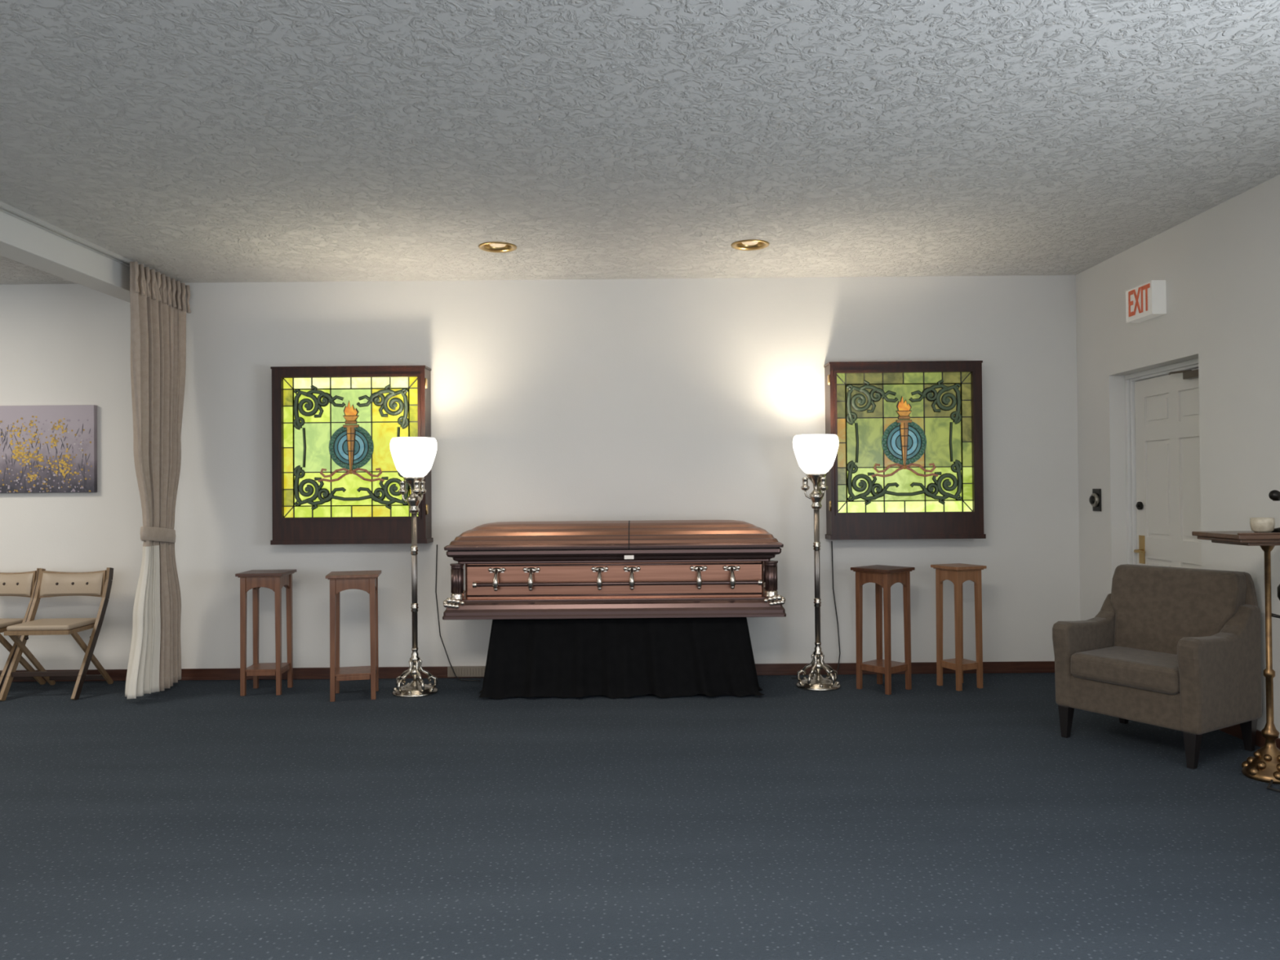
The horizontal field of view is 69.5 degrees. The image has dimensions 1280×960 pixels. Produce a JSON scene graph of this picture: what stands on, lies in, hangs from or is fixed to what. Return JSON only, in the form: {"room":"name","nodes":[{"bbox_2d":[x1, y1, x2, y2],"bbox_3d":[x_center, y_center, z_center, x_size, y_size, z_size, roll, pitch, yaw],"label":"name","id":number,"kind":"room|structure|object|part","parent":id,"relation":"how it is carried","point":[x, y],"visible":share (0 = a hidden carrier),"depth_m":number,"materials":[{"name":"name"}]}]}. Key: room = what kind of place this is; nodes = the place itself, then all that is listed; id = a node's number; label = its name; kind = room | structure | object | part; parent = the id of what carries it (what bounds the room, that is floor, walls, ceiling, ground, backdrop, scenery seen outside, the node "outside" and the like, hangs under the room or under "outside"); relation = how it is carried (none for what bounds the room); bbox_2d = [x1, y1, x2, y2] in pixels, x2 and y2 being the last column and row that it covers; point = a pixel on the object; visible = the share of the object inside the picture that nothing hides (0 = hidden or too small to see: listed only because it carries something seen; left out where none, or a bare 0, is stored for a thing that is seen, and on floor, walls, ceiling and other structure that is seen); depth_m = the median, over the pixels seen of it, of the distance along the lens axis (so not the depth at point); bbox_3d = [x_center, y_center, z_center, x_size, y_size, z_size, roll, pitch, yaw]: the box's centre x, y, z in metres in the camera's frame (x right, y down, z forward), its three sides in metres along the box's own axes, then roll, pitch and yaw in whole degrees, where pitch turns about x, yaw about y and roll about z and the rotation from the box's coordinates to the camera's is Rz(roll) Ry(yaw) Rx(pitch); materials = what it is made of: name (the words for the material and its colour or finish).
{"room":"funeral home","nodes":[
{"label":"funeral home","id":0,"kind":"room"},
{"bbox_2d":[0,275,1079,670],"bbox_3d":[-1.815,-0.005,6.536,10.370,2.780,0.150,-1,-1,0],"label":"wall","id":1,"kind":"structure","parent":0,"point":[659,398],"depth_m":6.46,"materials":[{"name":"paint"}]},
{"bbox_2d":[0,404,97,493],"bbox_3d":[-4.412,-0.213,6.443,1.220,0.610,0.040,-1,-1,0],"label":"canvas painting","id":2,"kind":"object","parent":1,"relation":"attached to","point":[48,448],"visible":1,"depth_m":6.42,"materials":[{"name":"fabric"}]},
{"bbox_2d":[0,210,129,302],"bbox_3d":[-3.382,-1.339,2.245,0.200,0.175,8.460,-1,-1,0],"label":"beam","id":3,"kind":"structure","parent":1,"relation":"attached to","point":[22,242],"depth_m":5.27,"materials":[{"name":"white paint"}]},
{"bbox_2d":[283,377,417,517],"bbox_3d":[-1.974,-0.224,6.313,0.934,0.961,0.001,0,-1,0],"label":"pane","id":4,"kind":"object","parent":1,"relation":"attached to","point":[317,434],"visible":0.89,"depth_m":6.31,"materials":[{"name":"green"}]},
{"bbox_2d":[283,377,417,517],"bbox_3d":[-1.974,-0.224,6.308,0.941,0.968,0.008,-1,-1,0],"label":"lead lines","id":5,"kind":"object","parent":1,"relation":"attached to","point":[292,388],"visible":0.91,"depth_m":6.31,"materials":[{"name":"grey metal"}]},
{"bbox_2d":[293,384,408,510],"bbox_3d":[-1.974,-0.224,6.309,0.792,0.858,0.036,-1,-1,0],"label":"scroll","id":6,"kind":"object","parent":1,"relation":"attached to","point":[327,398],"visible":0.91,"depth_m":6.30,"materials":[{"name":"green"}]},
{"bbox_2d":[317,400,384,482],"bbox_3d":[-1.974,-0.266,6.301,0.454,0.559,0.021,-1,-1,0],"label":"medallion","id":7,"kind":"object","parent":1,"relation":"attached to","point":[351,446],"visible":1,"depth_m":6.30,"materials":[{"name":"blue glass"}]},
{"bbox_2d":[270,365,433,544],"bbox_3d":[-1.985,-0.169,6.366,1.064,1.212,0.188,-1,-1,0],"label":"frame","id":8,"kind":"object","parent":1,"relation":"attached to","point":[326,530],"visible":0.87,"depth_m":6.28,"materials":[{"name":"brown wood"}]},
{"bbox_2d":[425,377,428,515],"bbox_3d":[-1.459,-0.229,6.305,0.012,0.931,0.036,-1,-1,0],"label":"hinges","id":9,"kind":"object","parent":1,"relation":"attached to","point":[426,380],"visible":1,"depth_m":6.29,"materials":[{"name":"gold metal"}]},
{"bbox_2d":[447,666,485,676],"bbox_3d":[-1.188,1.333,6.418,0.300,0.070,0.016,-1,-1,0],"label":"air vent","id":10,"kind":"object","parent":1,"relation":"in","point":[460,671],"visible":0.88,"depth_m":6.42,"materials":[{"name":"brown metal"}]},
{"bbox_2d":[0,661,1054,681],"bbox_3d":[-1.961,1.347,6.436,10.055,0.078,0.020,-1,-1,0],"label":"baseboard","id":11,"kind":"structure","parent":1,"relation":"attached to","point":[995,667],"depth_m":6.43,"materials":[{"name":"brown wood"}]},
{"bbox_2d":[827,374,831,511],"bbox_3d":[1.295,-0.253,6.305,0.012,0.931,0.036,-1,-1,0],"label":"hinges","id":12,"kind":"object","parent":1,"relation":"attached to","point":[828,376],"visible":1,"depth_m":6.29,"materials":[{"name":"gold metal"}]},
{"bbox_2d":[836,372,972,512],"bbox_3d":[1.806,-0.257,6.313,0.934,0.961,0.001,0,-1,0],"label":"pane","id":13,"kind":"object","parent":1,"relation":"attached to","point":[936,429],"visible":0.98,"depth_m":6.31,"materials":[{"name":"green glass"}]},
{"bbox_2d":[846,379,962,505],"bbox_3d":[1.806,-0.257,6.309,0.792,0.858,0.036,-1,-1,0],"label":"scroll","id":14,"kind":"object","parent":13,"relation":"attached to","point":[926,393],"visible":1,"depth_m":6.30,"materials":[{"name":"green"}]},
{"bbox_2d":[871,395,937,477],"bbox_3d":[1.806,-0.299,6.301,0.454,0.559,0.021,-1,-1,0],"label":"medallion","id":15,"kind":"object","parent":1,"relation":"attached to","point":[904,442],"visible":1,"depth_m":6.30,"materials":[{"name":"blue glass"}]},
{"bbox_2d":[823,360,986,539],"bbox_3d":[1.817,-0.202,6.366,1.056,1.212,0.188,-1,-1,0],"label":"frame","id":16,"kind":"object","parent":1,"relation":"attached to","point":[887,525],"visible":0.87,"depth_m":6.28,"materials":[{"name":"brown wood"}]},
{"bbox_2d":[836,372,973,512],"bbox_3d":[1.806,-0.257,6.308,0.941,0.968,0.008,-1,-1,0],"label":"lead lines","id":17,"kind":"object","parent":1,"relation":"attached to","point":[845,384],"visible":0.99,"depth_m":6.31,"materials":[{"name":"grey metal"}]},
{"bbox_2d":[0,0,1279,284],"bbox_3d":[-1.829,-1.540,2.322,10.370,0.200,8.610,-1,-1,0],"label":"ceiling","id":18,"kind":"structure","parent":0,"point":[187,141],"depth_m":3.80,"materials":[{"name":"white paint"}]},
{"bbox_2d":[0,200,176,280],"bbox_3d":[-3.247,-1.417,2.215,0.060,0.022,8.400,0,-1,0],"label":"track","id":19,"kind":"object","parent":18,"relation":"attached to","point":[6,208],"depth_m":5.16,"materials":[{"name":"white metal"}]},
{"bbox_2d":[124,261,191,698],"bbox_3d":[-3.168,0.005,6.061,0.128,2.737,0.739,0,-1,-3],"label":"curtain","id":20,"kind":"object","parent":18,"relation":"hanging from","point":[158,303],"visible":1,"depth_m":6.00,"materials":[{"name":"fabric"}]},
{"bbox_3d":[-3.169,0.005,6.060,0.127,2.737,0.740,0,-1,-3],"label":"panel","id":21,"kind":"part","parent":20,"relation":"part of","materials":[{"name":"fabric"}]},
{"bbox_2d":[478,241,516,253],"bbox_3d":[-0.863,-1.474,5.591,0.232,0.139,0.232,-1,-1,0],"label":"recessed light","id":22,"kind":"object","parent":18,"relation":"in","point":[491,246],"visible":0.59,"depth_m":5.62,"materials":[{"name":"gold metal"}]},
{"bbox_3d":[-0.863,-1.475,5.591,0.110,0.117,0.110,0,-1,0],"label":"bulb","id":23,"kind":"part","parent":22,"relation":"part of","materials":[{"name":"beige"}]},
{"bbox_2d":[730,239,769,250],"bbox_3d":[0.667,-1.487,5.591,0.232,0.139,0.232,-1,-1,0],"label":"recessed light","id":24,"kind":"object","parent":18,"relation":"in","point":[751,244],"visible":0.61,"depth_m":5.62,"materials":[{"name":"gold metal"}]},
{"bbox_3d":[0.667,-1.488,5.591,0.110,0.117,0.110,0,-1,0],"label":"bulb","id":25,"kind":"part","parent":24,"relation":"part of","materials":[{"name":"beige"}]},
{"bbox_2d":[0,672,1279,959],"bbox_3d":[-1.803,1.390,2.291,10.370,0.100,8.610,-1,-1,0],"label":"floor","id":26,"kind":"structure","parent":0,"point":[188,820],"depth_m":3.54,"materials":[{"name":"carpet"}]},
{"bbox_2d":[0,568,45,689],"bbox_3d":[-4.310,1.006,6.106,0.480,0.816,0.529,-1,-1,2],"label":"folding chair","id":27,"kind":"object","parent":26,"relation":"on","point":[11,584],"visible":0.77,"depth_m":6.23,"materials":[{"name":"brown wood"}]},
{"bbox_2d":[0,617,23,628],"bbox_3d":[-4.313,0.946,6.038,0.390,0.032,0.365,-1,-1,2],"label":"seat cushion","id":28,"kind":"object","parent":27,"relation":"on","point":[4,623],"depth_m":6.08,"materials":[{"name":"beige leather"}]},
{"bbox_2d":[0,567,113,701],"bbox_3d":[-3.823,1.002,6.086,0.480,0.816,0.529,0,-1,-2],"label":"folding chair","id":29,"kind":"object","parent":26,"relation":"on","point":[49,584],"visible":1,"depth_m":6.11,"materials":[{"name":"brown wood"}]},
{"bbox_2d":[6,617,96,631],"bbox_3d":[-3.821,0.941,6.018,0.390,0.032,0.365,0,-1,-2],"label":"seat cushion","id":30,"kind":"object","parent":29,"relation":"on","point":[60,624],"depth_m":5.93,"materials":[{"name":"beige leather"}]},
{"bbox_2d":[235,568,296,696],"bbox_3d":[-2.446,0.993,6.050,0.295,0.785,0.295,0,-1,-3],"label":"plant stand","id":31,"kind":"object","parent":26,"relation":"on","point":[273,580],"visible":1,"depth_m":5.94,"materials":[{"name":"brown wood"}]},
{"bbox_2d":[325,570,381,702],"bbox_3d":[-1.821,0.986,5.890,0.315,0.785,0.315,0,-1,-12],"label":"plant stand","id":32,"kind":"object","parent":26,"relation":"on","point":[365,580],"visible":1,"depth_m":5.78,"materials":[{"name":"brown wood"}]},
{"bbox_2d":[390,436,438,697],"bbox_3d":[-1.461,0.552,5.975,0.298,1.648,0.298,-1,-1,0],"label":"floor lamp","id":33,"kind":"object","parent":26,"relation":"on","point":[413,457],"visible":1,"depth_m":5.92,"materials":[{"name":"silver metal"}]},
{"bbox_3d":[-1.467,-0.145,5.982,0.298,0.253,0.298,0,-1,0],"label":"lamp shade","id":34,"kind":"part","parent":33,"relation":"part of","materials":[{"name":"white glass"}]},
{"bbox_3d":[-1.460,0.651,5.974,0.036,0.880,0.036,0,-1,0],"label":"stem","id":35,"kind":"part","parent":33,"relation":"part of","materials":[{"name":"silver metal"}]},
{"bbox_2d":[435,544,480,681],"bbox_3d":[-1.263,0.911,6.350,0.363,0.926,0.036,-1,-1,24],"label":"power cord","id":36,"kind":"object","parent":26,"relation":"on","point":[437,544],"visible":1,"depth_m":6.42,"materials":[{"name":"black plastic"}]},
{"bbox_2d":[478,617,764,699],"bbox_3d":[-0.126,1.111,6.033,1.844,0.498,0.653,-1,-1,0],"label":"skirt","id":37,"kind":"object","parent":26,"relation":"on","point":[710,656],"visible":0.95,"depth_m":5.79,"materials":[{"name":"black fabric"}]},
{"bbox_2d":[442,520,786,619],"bbox_3d":[-0.162,0.563,6.054,2.136,0.594,0.686,-1,-1,0],"label":"casket","id":38,"kind":"object","parent":37,"relation":"on","point":[640,568],"visible":1,"depth_m":5.77,"materials":[{"name":"orange metal"}]},
{"bbox_3d":[-0.162,0.628,5.811,1.856,0.202,0.012,0,-1,0],"label":"moulding","id":39,"kind":"part","parent":38,"relation":"part of","materials":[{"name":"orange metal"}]},
{"bbox_2d":[791,541,840,679],"bbox_3d":[1.229,0.889,6.311,0.388,0.926,0.133,0,-1,-24],"label":"power cord","id":40,"kind":"object","parent":26,"relation":"on","point":[831,541],"visible":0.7,"depth_m":6.43,"materials":[{"name":"black plastic"}]},
{"bbox_2d":[792,434,840,691],"bbox_3d":[1.162,0.530,6.055,0.298,1.648,0.298,-1,-1,0],"label":"floor lamp","id":41,"kind":"object","parent":26,"relation":"on","point":[815,455],"visible":1,"depth_m":6.00,"materials":[{"name":"silver metal"}]},
{"bbox_3d":[1.156,-0.167,6.062,0.298,0.253,0.298,0,-1,0],"label":"lamp shade","id":42,"kind":"part","parent":41,"relation":"part of","materials":[{"name":"white glass"}]},
{"bbox_3d":[1.163,0.629,6.054,0.036,0.880,0.036,0,-1,0],"label":"stem","id":43,"kind":"part","parent":41,"relation":"part of","materials":[{"name":"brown metal"}]},
{"bbox_2d":[850,564,915,694],"bbox_3d":[1.571,0.957,5.960,0.290,0.785,0.290,0,-1,-40],"label":"plant stand","id":44,"kind":"object","parent":26,"relation":"on","point":[883,576],"visible":1,"depth_m":5.93,"materials":[{"name":"brown wood"}]},
{"bbox_2d":[930,563,986,691],"bbox_3d":[2.078,0.951,6.010,0.245,0.790,0.245,0,-1,-24],"label":"plant stand","id":45,"kind":"object","parent":26,"relation":"on","point":[957,573],"visible":1,"depth_m":5.95,"materials":[{"name":"brown wood"}]},
{"bbox_2d":[1052,564,1262,768],"bbox_3d":[2.597,0.891,4.654,0.630,0.872,0.732,0,-1,-31],"label":"armchair","id":46,"kind":"object","parent":26,"relation":"on","point":[1175,648],"visible":1,"depth_m":4.52,"materials":[{"name":"fabric"}]},
{"bbox_3d":[2.419,0.895,4.919,0.603,0.556,0.094,0,-1,-32],"label":"arm","id":47,"kind":"part","parent":46,"relation":"part of","materials":[{"name":"fabric"}]},
{"bbox_2d":[1070,645,1179,694],"bbox_3d":[2.531,0.942,4.612,0.473,0.128,0.545,0,-1,-32],"label":"seat cushion","id":48,"kind":"object","parent":46,"relation":"on","point":[1140,669],"depth_m":4.53,"materials":[{"name":"fabric"}]},
{"bbox_3d":[2.594,1.082,4.649,0.556,0.173,0.624,0,-1,-32],"label":"frame","id":49,"kind":"part","parent":46,"relation":"part of","materials":[{"name":"fabric"}]},
{"bbox_3d":[2.738,0.737,4.743,0.208,0.566,0.636,0,-1,-32],"label":"backrest","id":50,"kind":"part","parent":46,"relation":"part of","materials":[{"name":"fabric"}]},
{"bbox_3d":[2.752,0.886,4.375,0.603,0.556,0.094,0,-1,-32],"label":"arm","id":51,"kind":"part","parent":46,"relation":"part of","materials":[{"name":"fabric"}]},
{"bbox_2d":[1191,530,1279,784],"bbox_3d":[2.802,0.773,4.102,0.480,1.093,0.340,-1,-1,0],"label":"pedestal table","id":52,"kind":"object","parent":26,"relation":"on","point":[1264,766],"visible":1,"depth_m":4.09,"materials":[{"name":"gold metal"}]},
{"bbox_2d":[1249,517,1275,532],"bbox_3d":[2.792,0.202,4.138,0.096,0.065,0.094,-1,-1,0],"label":"candle holder","id":53,"kind":"object","parent":52,"relation":"on","point":[1257,524],"visible":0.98,"depth_m":4.10,"materials":[{"name":"beige glass"}]},
{"bbox_2d":[1268,489,1279,532],"bbox_3d":[2.889,0.139,4.151,0.096,0.189,0.089,-1,-1,37],"label":"lamp","id":54,"kind":"object","parent":52,"relation":"on","point":[1274,495],"visible":0.96,"depth_m":4.14,"materials":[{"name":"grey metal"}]},
{"bbox_2d":[1266,779,1279,791],"bbox_3d":[2.761,1.304,3.897,0.192,0.021,0.130,-1,-1,29],"label":"power cord","id":55,"kind":"object","parent":26,"relation":"on","point":[1271,780],"visible":1,"depth_m":3.92,"materials":[{"name":"black plastic"}]},
{"bbox_2d":[1075,174,1279,737],"bbox_3d":[3.169,-0.094,2.231,0.200,2.780,8.460,-1,-1,0],"label":"wall","id":56,"kind":"structure","parent":0,"point":[1220,266],"depth_m":4.98,"materials":[{"name":"paint"}]},
{"bbox_2d":[1088,488,1101,511],"bbox_3d":[3.046,0.134,6.189,0.050,0.150,0.100,-1,-1,0],"label":"wall switch","id":57,"kind":"object","parent":56,"relation":"attached to","point":[1095,500],"visible":1,"depth_m":6.16,"materials":[{"name":"grey metal"}]},
{"bbox_2d":[1125,280,1166,323],"bbox_3d":[3.019,-1.063,5.511,0.083,0.196,0.290,-1,-1,0],"label":"exit sign","id":58,"kind":"object","parent":56,"relation":"attached to","point":[1145,301],"visible":1,"depth_m":5.44,"materials":[{"name":"white plastic"}]},
{"bbox_2d":[1124,358,1198,564],"bbox_3d":[3.213,0.321,5.534,0.120,2.020,0.965,-1,-1,0],"label":"door frame","id":59,"kind":"structure","parent":56,"relation":"in","point":[1130,380],"depth_m":5.98,"materials":[{"name":"white wood"}]},
{"bbox_3d":[3.183,0.336,5.861,0.060,0.396,0.140,0,-1,0],"label":"lever handle","id":60,"kind":"part","parent":59,"relation":"part of","materials":[{"name":"gold metal"}]},
{"bbox_2d":[1134,368,1201,568],"bbox_3d":[3.238,0.341,5.534,0.050,1.962,0.865,-1,-1,0],"label":"door","id":61,"kind":"structure","parent":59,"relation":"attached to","point":[1167,438],"depth_m":5.61,"materials":[{"name":"white paint"}]},
{"bbox_2d":[1168,368,1198,379],"bbox_3d":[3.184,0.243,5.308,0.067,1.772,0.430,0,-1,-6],"label":"door closer","id":62,"kind":"object","parent":59,"relation":"attached to","point":[1188,374],"depth_m":5.32,"materials":[{"name":"brown metal"}]},
{"bbox_2d":[1218,724,1279,749],"bbox_3d":[3.074,1.258,2.216,0.015,0.078,8.460,-1,-1,0],"label":"baseboard","id":63,"kind":"structure","parent":56,"relation":"attached to","point":[1235,731],"depth_m":4.71,"materials":[{"name":"brown wood"}]},
{"bbox_2d":[1271,583,1279,618],"bbox_3d":[2.849,0.537,4.094,0.093,0.158,0.060,0,-1,0],"label":"socket","id":64,"kind":"object","parent":56,"relation":"attached to","point":[1278,587],"depth_m":4.09,"materials":[{"name":"white plastic"}]}
]}

